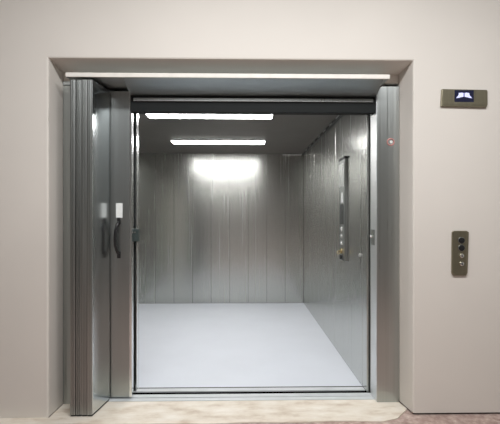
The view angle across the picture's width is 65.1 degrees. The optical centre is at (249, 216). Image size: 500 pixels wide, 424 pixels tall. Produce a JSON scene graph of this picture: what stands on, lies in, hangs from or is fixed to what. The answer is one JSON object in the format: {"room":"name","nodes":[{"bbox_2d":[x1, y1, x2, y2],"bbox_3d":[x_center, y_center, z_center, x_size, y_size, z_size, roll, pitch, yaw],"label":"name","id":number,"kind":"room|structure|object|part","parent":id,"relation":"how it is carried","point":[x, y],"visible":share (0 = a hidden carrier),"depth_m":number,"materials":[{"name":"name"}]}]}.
{"room":"elevator lobby","nodes":[
{"label":"elevator lobby","id":0,"kind":"room"},
{"bbox_2d":[139,153,303,303],"bbox_3d":[-0.443,0.170,5.888,2.495,2.240,0.050,0,0,-1],"label":"wall","id":1,"kind":"structure","parent":0,"point":[214,227],"depth_m":5.86,"materials":[{"name":"metal"}]},
{"bbox_2d":[283,153,301,154],"bbox_3d":[0.635,-0.938,5.856,0.280,0.020,0.048,0,0,-1],"label":"trim","id":2,"kind":"structure","parent":1,"relation":"attached to","point":[283,153],"depth_m":5.83,"materials":[{"name":"metal"}]},
{"bbox_2d":[139,114,337,153],"bbox_3d":[-0.416,-0.965,4.416,2.495,0.030,2.895,0,0,-1],"label":"ceiling","id":3,"kind":"structure","parent":0,"point":[282,134],"depth_m":4.51,"materials":[{"name":"metal"}]},
{"bbox_2d":[145,114,272,118],"bbox_3d":[-0.372,-0.943,3.629,1.180,0.014,0.216,0,0,-1],"label":"recessed light","id":4,"kind":"object","parent":3,"relation":"in","point":[206,116],"visible":0.52,"depth_m":3.65,"materials":[{"name":"white plastic"}]},
{"bbox_2d":[170,140,265,143],"bbox_3d":[-0.395,-0.943,4.939,1.180,0.014,0.216,0,0,-1],"label":"recessed light","id":5,"kind":"object","parent":3,"relation":"in","point":[172,141],"visible":1,"depth_m":4.86,"materials":[{"name":"white plastic"}]},
{"bbox_2d":[0,0,499,417],"bbox_3d":[-0.449,-0.360,2.765,5.600,3.300,0.455,0,0,-1],"label":"wall","id":6,"kind":"structure","parent":0,"point":[449,157],"depth_m":2.56,"materials":[{"name":"beige paint"}]},
{"bbox_2d":[70,79,139,415],"bbox_3d":[-1.017,0.200,2.720,0.223,2.179,0.479,0,0,37],"label":"door","id":7,"kind":"structure","parent":6,"relation":"in","point":[103,235],"depth_m":2.63,"materials":[{"name":"metal"}]},
{"bbox_3d":[-0.935,0.148,2.755,0.026,0.288,0.053,0,0,27],"label":"pull handle","id":8,"kind":"part","parent":7,"relation":"part of","materials":[{"name":"black plastic"}]},
{"bbox_2d":[63,72,398,403],"bbox_3d":[-0.305,0.146,2.790,2.690,2.288,0.470,0,0,-1],"label":"door frame","id":9,"kind":"structure","parent":6,"relation":"attached to","point":[150,93],"depth_m":2.73,"materials":[{"name":"metal"}]},
{"bbox_3d":[-1.264,0.191,2.734,0.051,2.198,0.065,0,0,-1],"label":"corner post","id":10,"kind":"part","parent":9,"relation":"part of","materials":[{"name":"metal"}]},
{"bbox_3d":[-0.343,0.169,2.943,2.620,2.236,0.162,0,0,-1],"label":"car door frame","id":11,"kind":"part","parent":9,"relation":"part of","materials":[{"name":"silver metal"}]},
{"bbox_3d":[0.027,-0.815,2.733,1.672,0.024,0.008,0,0,-1],"label":"rail","id":12,"kind":"part","parent":9,"relation":"part of","materials":[{"name":"metal"}]},
{"bbox_3d":[0.879,0.145,2.801,0.006,0.110,0.080,0,0,-1],"label":"strike plate","id":13,"kind":"part","parent":9,"relation":"part of","materials":[{"name":"metal"}]},
{"bbox_2d":[108,393,373,401],"bbox_3d":[-0.082,1.308,2.807,1.926,0.040,0.101,0,0,-1],"label":"sill","id":14,"kind":"structure","parent":6,"relation":"attached to","point":[269,396],"depth_m":2.80,"materials":[{"name":"metal"}]},
{"bbox_2d":[133,386,364,392],"bbox_3d":[-0.058,1.292,2.939,1.830,0.008,0.068,0,0,-1],"label":"sill","id":15,"kind":"structure","parent":6,"relation":"attached to","point":[295,388],"depth_m":2.93,"materials":[{"name":"metal"}]},
{"bbox_2d":[451,231,468,275],"bbox_3d":[1.373,0.236,2.557,0.112,0.292,0.025,0,0,-1],"label":"panel","id":16,"kind":"object","parent":6,"relation":"attached to","point":[460,239],"visible":1,"depth_m":2.56,"materials":[{"name":"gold metal"}]},
{"bbox_2d":[440,89,487,107],"bbox_3d":[1.398,-0.775,2.560,0.307,0.118,0.020,0,0,-1],"label":"indicator","id":17,"kind":"object","parent":6,"relation":"attached to","point":[449,97],"visible":1,"depth_m":2.55,"materials":[{"name":"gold metal"}]},
{"bbox_2d":[139,303,361,387],"bbox_3d":[-0.416,1.305,4.416,2.495,0.030,2.895,0,0,-1],"label":"floor","id":18,"kind":"structure","parent":0,"point":[181,344],"depth_m":3.85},
{"bbox_2d":[49,401,499,423],"bbox_3d":[-0.401,1.323,0.070,5.600,0.054,5.355,0,0,-1],"label":"floor","id":19,"kind":"structure","parent":0,"point":[408,417],"depth_m":2.51,"materials":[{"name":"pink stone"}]},
{"bbox_2d":[0,399,406,423],"bbox_3d":[-0.594,1.293,2.594,3.305,0.006,0.301,0,0,-1],"label":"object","id":20,"kind":"structure","parent":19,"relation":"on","point":[255,411],"depth_m":2.57,"materials":[{"name":"beige stone"}]},
{"bbox_2d":[304,115,361,384],"bbox_3d":[0.856,0.170,4.439,0.050,2.240,2.895,0,0,-1],"label":"wall","id":21,"kind":"structure","parent":0,"point":[332,285],"depth_m":3.90,"materials":[{"name":"metal"}]},
{"bbox_2d":[302,115,341,154],"bbox_3d":[0.819,-0.939,4.460,0.021,0.021,2.790,0,0,-1],"label":"trim","id":22,"kind":"structure","parent":21,"relation":"attached to","point":[335,119],"depth_m":4.36,"materials":[{"name":"paint"}]},
{"bbox_2d":[337,156,346,261],"bbox_3d":[0.814,-0.072,3.531,0.066,0.925,0.213,0,0,-1],"label":"control strip","id":23,"kind":"object","parent":21,"relation":"attached to","point":[342,250],"visible":1,"depth_m":3.47,"materials":[{"name":"metal"}]},
{"bbox_3d":[0.826,-0.375,3.531,0.003,0.210,0.162,0,0,-1],"label":"instruction plate","id":24,"kind":"part","parent":23,"relation":"part of","materials":[{"name":"metal"}]},
{"bbox_3d":[0.837,-0.065,3.531,0.020,0.910,0.202,0,0,-1],"label":"plate","id":25,"kind":"part","parent":23,"relation":"part of","materials":[{"name":"metal"}]}
]}

